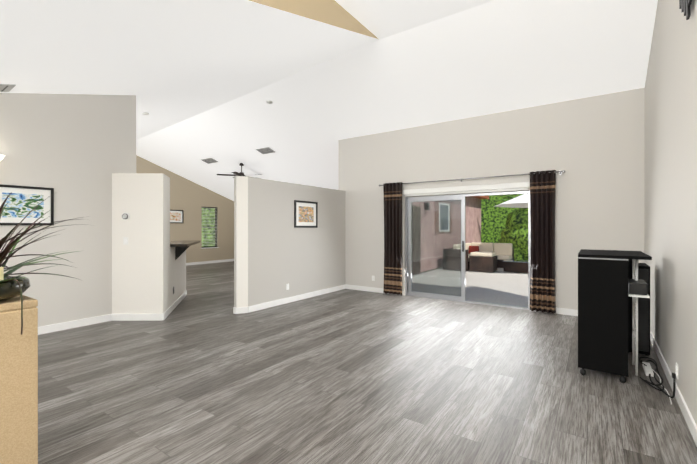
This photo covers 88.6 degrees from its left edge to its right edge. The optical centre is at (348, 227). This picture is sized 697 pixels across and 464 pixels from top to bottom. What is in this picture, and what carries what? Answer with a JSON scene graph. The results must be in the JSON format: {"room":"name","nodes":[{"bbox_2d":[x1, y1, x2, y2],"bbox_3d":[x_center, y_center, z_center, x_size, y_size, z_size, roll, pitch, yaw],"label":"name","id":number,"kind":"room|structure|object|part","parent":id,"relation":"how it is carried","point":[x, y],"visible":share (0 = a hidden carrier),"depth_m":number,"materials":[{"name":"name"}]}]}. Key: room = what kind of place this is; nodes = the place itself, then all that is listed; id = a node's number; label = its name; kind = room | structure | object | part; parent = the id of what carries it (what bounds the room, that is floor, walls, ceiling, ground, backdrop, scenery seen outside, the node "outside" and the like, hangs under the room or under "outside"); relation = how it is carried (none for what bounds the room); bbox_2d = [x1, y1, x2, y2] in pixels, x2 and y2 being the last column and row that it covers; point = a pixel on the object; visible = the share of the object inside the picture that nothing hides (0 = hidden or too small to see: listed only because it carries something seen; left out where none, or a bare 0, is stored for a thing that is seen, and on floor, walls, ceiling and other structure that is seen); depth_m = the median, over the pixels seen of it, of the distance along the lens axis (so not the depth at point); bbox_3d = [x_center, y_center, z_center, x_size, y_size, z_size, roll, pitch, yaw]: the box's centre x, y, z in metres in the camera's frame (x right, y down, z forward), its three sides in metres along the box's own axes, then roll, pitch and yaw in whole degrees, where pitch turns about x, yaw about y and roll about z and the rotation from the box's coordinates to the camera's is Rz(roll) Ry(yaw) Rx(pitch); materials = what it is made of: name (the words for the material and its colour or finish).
{"room":"living room","nodes":[
{"label":"living room","id":0,"kind":"room"},
{"bbox_2d":[0,93,135,326],"bbox_3d":[-5.213,-0.748,3.180,0.200,4.300,6.210,0,0,35],"label":"wall","id":1,"kind":"structure","parent":0,"point":[75,151],"depth_m":4.96,"materials":[{"name":"white paint"}]},
{"bbox_2d":[0,184,53,224],"bbox_3d":[-4.136,-0.279,4.551,0.022,0.500,0.610,0,0,35],"label":"picture","id":2,"kind":"object","parent":1,"relation":"attached to","point":[22,201],"visible":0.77,"depth_m":4.57,"materials":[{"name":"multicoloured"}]},
{"bbox_2d":[2,192,43,217],"bbox_3d":[-4.136,-0.279,4.551,0.003,0.305,0.400,0,0,34],"label":"art","id":3,"kind":"object","parent":2,"relation":"attached to","point":[20,204],"depth_m":4.55,"materials":[{"name":"multicoloured paper"}]},
{"bbox_2d":[38,314,111,334],"bbox_3d":[-5.168,1.352,3.059,0.014,0.100,5.660,0,0,35],"label":"baseboard","id":4,"kind":"structure","parent":1,"relation":"attached to","point":[106,318],"depth_m":4.98,"materials":[{"name":"white wood"}]},
{"bbox_2d":[112,173,169,313],"bbox_3d":[-3.178,0.290,5.585,0.830,2.220,0.760,0,0,35],"label":"wall","id":5,"kind":"structure","parent":0,"point":[141,272],"depth_m":5.40,"materials":[{"name":"white paint"}]},
{"bbox_2d":[121,212,129,219],"bbox_3d":[-3.360,-0.170,5.379,0.120,0.120,0.033,0,0,0],"label":"thermostat","id":6,"kind":"object","parent":5,"relation":"attached to","point":[125,216],"visible":1,"depth_m":5.38,"materials":[{"name":"white plastic"}]},
{"bbox_2d":[112,314,162,320],"bbox_3d":[-3.186,1.350,5.391,0.768,0.100,0.014,0,0,0],"label":"baseboard","id":7,"kind":"structure","parent":5,"relation":"attached to","point":[137,317],"depth_m":5.38,"materials":[{"name":"white"}]},
{"bbox_2d":[170,240,199,305],"bbox_3d":[-3.156,0.837,6.729,0.480,1.125,1.750,0,0,-16],"label":"wall","id":8,"kind":"structure","parent":0,"point":[178,266],"depth_m":6.36,"materials":[{"name":"white paint"}]},
{"bbox_2d":[163,290,186,319],"bbox_3d":[-3.081,1.350,6.413,0.014,0.100,2.101,0,0,-16],"label":"baseboard","id":9,"kind":"structure","parent":8,"relation":"attached to","point":[178,301],"depth_m":6.11,"materials":[{"name":"white wood"}]},
{"bbox_2d":[170,240,199,246],"bbox_3d":[-3.159,0.297,6.739,1.637,0.045,1.475,0,0,34],"label":"countertop","id":10,"kind":"structure","parent":8,"relation":"on","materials":[{"name":"stone"}]},
{"bbox_2d":[136,155,233,262],"bbox_3d":[-8.212,-0.903,10.027,0.200,4.600,14.100,0,0,35],"label":"wall","id":11,"kind":"structure","parent":0,"point":[190,199],"depth_m":13.43,"materials":[{"name":"beige paint"}]},
{"bbox_2d":[170,210,182,222],"bbox_3d":[-6.194,-0.395,12.767,0.022,0.480,0.620,0,0,35],"label":"picture","id":12,"kind":"object","parent":11,"relation":"attached to","point":[176,216],"visible":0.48,"depth_m":12.81,"materials":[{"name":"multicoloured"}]},
{"bbox_2d":[170,212,180,220],"bbox_3d":[-6.194,-0.395,12.767,0.003,0.284,0.410,0,0,34],"label":"art","id":13,"kind":"object","parent":12,"relation":"attached to","point":[174,216],"depth_m":12.78,"materials":[{"name":"multicoloured"}]},
{"bbox_2d":[202,207,216,247],"bbox_3d":[-5.462,-0.015,13.975,0.100,1.580,0.720,0,0,35],"label":"window","id":14,"kind":"structure","parent":11,"relation":"in","point":[215,229],"depth_m":13.99,"materials":[{"name":"black"}]},
{"bbox_2d":[186,259,233,265],"bbox_3d":[-8.123,1.347,9.968,0.014,0.100,13.700,0,0,35],"label":"baseboard","id":15,"kind":"structure","parent":11,"relation":"attached to","point":[226,260],"depth_m":13.87,"materials":[{"name":"white"}]},
{"bbox_2d":[234,176,344,306],"bbox_3d":[-0.969,0.279,7.016,0.150,2.240,2.960,0,0,35],"label":"wall","id":16,"kind":"structure","parent":0,"point":[282,251],"depth_m":6.67,"materials":[{"name":"grey paint"}]},
{"bbox_2d":[236,176,247,307],"bbox_3d":[-1.738,0.280,5.844,0.094,2.240,0.162,0,0,35],"label":"end cap","id":17,"kind":"object","parent":16,"relation":"attached to","point":[241,241],"visible":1,"depth_m":5.84,"materials":[{"name":"white paint"}]},
{"bbox_2d":[236,307,247,313],"bbox_3d":[-1.734,1.350,5.840,0.184,0.100,0.014,0,0,-26],"label":"baseboard","id":18,"kind":"structure","parent":16,"relation":"attached to","point":[239,310],"depth_m":5.83,"materials":[{"name":"white"}]},
{"bbox_2d":[248,284,345,312],"bbox_3d":[-0.856,1.349,7.036,0.014,0.100,2.800,0,0,35],"label":"baseboard","id":19,"kind":"structure","parent":16,"relation":"attached to","point":[261,306],"depth_m":6.73,"materials":[{"name":"white wood"}]},
{"bbox_2d":[294,200,317,227],"bbox_3d":[-0.833,-0.261,7.061,0.022,0.520,0.670,0,0,35],"label":"framed picture","id":20,"kind":"object","parent":16,"relation":"attached to","point":[316,203],"visible":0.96,"depth_m":7.02,"materials":[{"name":"black"}]},
{"bbox_2d":[296,202,315,225],"bbox_3d":[-0.838,-0.261,7.065,0.010,0.450,0.600,0,0,35],"label":"mat","id":21,"kind":"object","parent":20,"relation":"attached to","point":[298,204],"visible":0.57,"depth_m":7.02,"materials":[{"name":"white paper"}]},
{"bbox_2d":[299,206,313,221],"bbox_3d":[-0.833,-0.261,7.061,0.003,0.306,0.440,0,0,35],"label":"framed picture","id":22,"kind":"object","parent":21,"relation":"attached to","point":[306,214],"visible":1,"depth_m":7.06},
{"bbox_2d":[249,0,377,38],"bbox_3d":[-1.814,-1.607,1.928,0.001,2.280,8.000,0,0,35],"label":"wall","id":23,"kind":"structure","parent":0,"point":[333,12],"depth_m":4.14,"materials":[{"name":"beige paint"}]},
{"bbox_2d":[0,0,657,200],"bbox_3d":[-2.793,-1.411,6.303,13.350,2.678,14.100,0,0,35],"label":"ceiling","id":24,"kind":"structure","parent":0,"point":[202,79],"depth_m":5.10,"materials":[{"name":"white paint"}]},
{"bbox_2d":[0,84,15,91],"bbox_3d":[-4.179,-1.595,4.066,0.306,0.174,0.532,0,0,35],"label":"ceiling vent","id":25,"kind":"object","parent":24,"relation":"in","point":[10,87],"visible":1,"depth_m":4.21,"materials":[{"name":"grey metal"}]},
{"bbox_2d":[200,158,217,163],"bbox_3d":[-4.271,-2.054,10.993,0.550,0.100,0.269,0,0,35],"label":"ceiling vent","id":26,"kind":"object","parent":24,"relation":"in","point":[208,160],"visible":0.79,"depth_m":10.97,"materials":[{"name":"grey metal"}]},
{"bbox_2d":[217,163,261,177],"bbox_3d":[-3.190,-1.698,10.786,1.370,0.480,1.325,0,0,35],"label":"fan","id":27,"kind":"object","parent":24,"relation":"hanging from","point":[241,173],"visible":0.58,"depth_m":10.67,"materials":[{"name":"black metal"}]},
{"bbox_3d":[-3.220,-1.697,10.758,0.200,0.480,0.200,0,0,34],"label":"motor","id":28,"kind":"part","parent":27,"relation":"part of","materials":[{"name":"black metal"}]},
{"bbox_2d":[255,147,274,153],"bbox_3d":[-2.217,-2.057,9.568,0.500,0.100,0.269,0,0,35],"label":"ceiling vent","id":29,"kind":"object","parent":24,"relation":"in","point":[267,151],"visible":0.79,"depth_m":9.55,"materials":[{"name":"grey metal"}]},
{"bbox_2d":[38,261,696,463],"bbox_3d":[-2.793,1.460,6.305,13.350,0.120,14.100,0,0,35],"label":"floor","id":30,"kind":"structure","parent":0,"point":[202,373],"depth_m":3.08,"materials":[{"name":"laminate"}]},
{"bbox_2d":[0,295,37,463],"bbox_3d":[-1.983,0.903,1.949,0.360,1.000,0.360,0,0,35],"label":"pedestal stand","id":31,"kind":"object","parent":30,"relation":"on","point":[18,398],"visible":0.9,"depth_m":1.93,"materials":[{"name":"stone"}]},
{"bbox_2d":[0,192,83,334],"bbox_3d":[-2.010,0.176,1.937,0.871,0.934,0.994,0,0,35],"label":"potted plant","id":32,"kind":"object","parent":31,"relation":"on","point":[12,286],"visible":1,"depth_m":1.98,"materials":[{"name":"plant"}]},
{"bbox_2d":[578,249,651,382],"bbox_3d":[2.668,0.828,3.631,0.540,1.148,0.959,0,0,35],"label":"cabinet","id":33,"kind":"object","parent":30,"relation":"on","point":[612,287],"visible":1,"depth_m":3.31,"materials":[{"name":"black wood"}]},
{"bbox_2d":[628,263,649,355],"bbox_3d":[3.311,0.911,4.124,0.220,0.980,0.478,0,0,35],"label":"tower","id":34,"kind":"object","parent":30,"relation":"on","point":[644,318],"visible":0.46,"depth_m":3.90,"materials":[{"name":"black"}]},
{"bbox_2d":[639,357,675,403],"bbox_3d":[2.841,1.304,3.340,0.208,0.195,1.197,0,0,35],"label":"power cords","id":35,"kind":"object","parent":30,"relation":"on","point":[648,370],"visible":1,"depth_m":3.28,"materials":[{"name":"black plastic"}]},
{"bbox_2d":[412,197,480,271],"bbox_3d":[3.192,-0.405,12.716,0.250,3.600,10.750,0,0,35],"label":"wall","id":36,"kind":"structure","parent":0,"point":[473,222],"depth_m":14.01,"materials":[{"name":"paint"}]},
{"bbox_2d":[412,201,451,274],"bbox_3d":[2.832,0.246,11.866,0.120,2.300,3.840,0,0,35],"label":"exterior stucco details","id":37,"kind":"object","parent":36,"relation":"attached to","point":[414,219],"depth_m":10.98,"materials":[{"name":"pink"}]},
{"bbox_3d":[1.956,0.372,10.654,0.050,2.050,0.850,0,0,34],"label":"door","id":38,"kind":"part","parent":37,"relation":"part of","materials":[{"name":"white glass"}]},
{"bbox_2d":[424,202,429,209],"bbox_3d":[2.495,-0.679,11.375,0.120,0.250,0.150,0,0,34],"label":"lamp","id":39,"kind":"object","parent":37,"relation":"attached to","point":[425,203],"depth_m":11.32,"materials":[{"name":"black metal"}]},
{"bbox_3d":[3.415,-0.365,12.775,0.050,1.020,1.080,0,0,34],"label":"window trim","id":40,"kind":"part","parent":37,"relation":"part of","materials":[{"name":"white paint"}]},
{"bbox_2d":[471,196,488,198],"bbox_3d":[3.941,-1.431,13.566,0.620,0.148,8.900,0,0,35],"label":"roof tiles","id":41,"kind":"structure","parent":36,"relation":"on","point":[482,197],"depth_m":16.17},
{"bbox_2d":[338,88,644,309],"bbox_3d":[2.172,-0.411,6.774,5.700,3.620,0.200,0,0,35],"label":"wall","id":42,"kind":"structure","parent":0,"point":[593,147],"depth_m":5.98,"materials":[{"name":"white paint"}]},
{"bbox_2d":[346,284,402,295],"bbox_3d":[0.537,1.349,7.769,1.420,0.100,0.014,0,0,35],"label":"baseboard","id":43,"kind":"structure","parent":42,"relation":"attached to","point":[354,287],"depth_m":7.86,"materials":[{"name":"white"}]},
{"bbox_2d":[408,196,465,300],"bbox_3d":[1.722,0.392,7.069,1.175,1.955,0.085,0,0,35],"label":"sliding door frame","id":44,"kind":"structure","parent":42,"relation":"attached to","point":[463,223],"depth_m":7.00,"materials":[{"name":"silver metal"}]},
{"bbox_2d":[412,200,460,295],"bbox_3d":[1.719,0.392,7.096,1.040,1.835,0.006,0,0,35],"label":"glass","id":45,"kind":"object","parent":44,"relation":"attached to","point":[457,246],"depth_m":7.07,"materials":[{"name":"clear glass"}]},
{"bbox_2d":[403,182,529,195],"bbox_3d":[2.092,-0.703,6.658,2.332,0.135,0.090,0,0,35],"label":"roller blind","id":46,"kind":"object","parent":42,"relation":"attached to","point":[516,186],"visible":0.92,"depth_m":6.54,"materials":[{"name":"white fabric"}]},
{"bbox_2d":[405,191,530,309],"bbox_3d":[2.166,0.385,6.766,2.338,2.029,0.100,0,0,35],"label":"frame","id":47,"kind":"object","parent":42,"relation":"attached to","point":[468,195],"visible":0.77,"depth_m":6.58,"materials":[{"name":"silver metal"}]},
{"bbox_2d":[379,170,564,185],"bbox_3d":[2.061,-0.890,6.648,3.382,0.060,0.132,0,0,35],"label":"curtain rod","id":48,"kind":"object","parent":42,"relation":"attached to","point":[563,171],"visible":0.9,"depth_m":6.42,"materials":[{"name":"silver metal"}]},
{"bbox_2d":[383,182,401,294],"bbox_3d":[0.915,0.224,7.383,0.440,2.300,0.072,0,0,35],"label":"curtain","id":49,"kind":"object","parent":48,"relation":"hanging from","point":[393,239],"visible":1,"depth_m":7.37,"materials":[{"name":"black fabric"}]},
{"bbox_2d":[530,170,555,313],"bbox_3d":[3.165,0.225,5.837,0.380,2.300,0.079,0,0,35],"label":"curtain","id":50,"kind":"object","parent":48,"relation":"hanging from","point":[542,219],"visible":1,"depth_m":5.83,"materials":[{"name":"black fabric"}]},
{"bbox_2d":[538,307,577,315],"bbox_3d":[3.697,1.350,5.597,1.450,0.100,0.014,0,0,35],"label":"baseboard","id":51,"kind":"structure","parent":42,"relation":"attached to","point":[564,311],"depth_m":5.73,"materials":[{"name":"white wood"}]},
{"bbox_2d":[644,0,696,424],"bbox_3d":[1.529,-0.797,1.057,0.383,4.400,10.350,0,0,35],"label":"wall","id":52,"kind":"structure","parent":0,"point":[670,231],"depth_m":3.11,"materials":[{"name":"white paint"}]},
{"bbox_2d":[650,330,696,445],"bbox_3d":[1.421,1.353,1.133,0.144,0.100,9.950,0,0,35],"label":"baseboard","id":53,"kind":"structure","parent":52,"relation":"attached to","point":[688,417],"depth_m":2.83,"materials":[{"name":"white wood"}]},
{"bbox_2d":[675,363,677,378],"bbox_3d":[2.707,1.182,2.949,0.011,0.115,0.075,0,0,35],"label":"electrical outlet","id":54,"kind":"object","parent":52,"relation":"attached to","point":[676,369],"visible":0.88,"depth_m":2.94,"materials":[{"name":"white plastic"}]},
{"bbox_2d":[679,0,691,19],"bbox_3d":[2.394,-1.764,2.530,0.034,0.659,0.514,0,0,35],"label":"art","id":55,"kind":"object","parent":52,"relation":"attached to","point":[684,6],"visible":1,"depth_m":2.46,"materials":[{"name":"black"}]},
{"label":"outside","id":56,"kind":"structure","parent":0,"visible":0},
{"bbox_2d":[202,208,214,246],"bbox_3d":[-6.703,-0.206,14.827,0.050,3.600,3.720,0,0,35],"label":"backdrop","id":57,"kind":"structure","parent":56,"point":[210,210],"depth_m":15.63,"materials":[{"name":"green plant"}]},
{"bbox_2d":[412,268,527,306],"bbox_3d":[17.275,1.458,16.567,18.600,0.070,33.050,0,0,35],"label":"patio","id":58,"kind":"structure","parent":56,"point":[500,286],"depth_m":8.82,"materials":[{"name":"white concrete"}]},
{"bbox_2d":[443,242,513,271],"bbox_3d":[4.597,0.986,12.510,1.800,0.840,2.400,0,0,35],"label":"outdoor sofa","id":59,"kind":"object","parent":58,"relation":"on","point":[485,257],"visible":0.73,"depth_m":11.86,"materials":[{"name":"wicker"}]},
{"bbox_2d":[469,246,478,253],"bbox_3d":[4.646,0.825,13.235,0.340,0.300,0.150,0,0,34],"label":"pillow","id":60,"kind":"object","parent":59,"relation":"on","point":[471,248],"depth_m":13.17,"materials":[{"name":"red fabric"}]},
{"bbox_2d":[489,195,527,259],"bbox_3d":[10.512,0.117,13.615,9.842,3.797,4.255,0,0,35],"label":"planting","id":61,"kind":"object","parent":58,"relation":"on","point":[514,232],"visible":0.1,"depth_m":15.07,"materials":[{"name":"green plant"}]},
{"bbox_2d":[494,194,527,207],"bbox_3d":[6.309,0.011,11.029,3.500,2.830,3.600,0,0,35],"label":"canopy","id":62,"kind":"object","parent":58,"relation":"on","point":[520,201],"visible":0.06,"depth_m":11.24,"materials":[{"name":"white fabric"}]},
{"bbox_2d":[503,259,527,272],"bbox_3d":[5.505,1.236,11.492,0.890,0.340,0.690,0,0,35],"label":"table","id":63,"kind":"object","parent":58,"relation":"on","point":[511,265],"visible":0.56,"depth_m":11.26,"materials":[{"name":"wicker"}]},
{"bbox_3d":[5.505,1.076,11.492,0.890,0.020,0.690,0,0,34],"label":"glass","id":64,"kind":"part","parent":63,"relation":"part of","materials":[{"name":"grey"}]},
{"bbox_2d":[481,194,522,242],"bbox_3d":[7.923,-1.559,19.201,41.000,6.100,0.300,0,0,35],"label":"hedge","id":65,"kind":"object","parent":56,"point":[493,222],"depth_m":19.13,"materials":[{"name":"green plant"}]}
]}

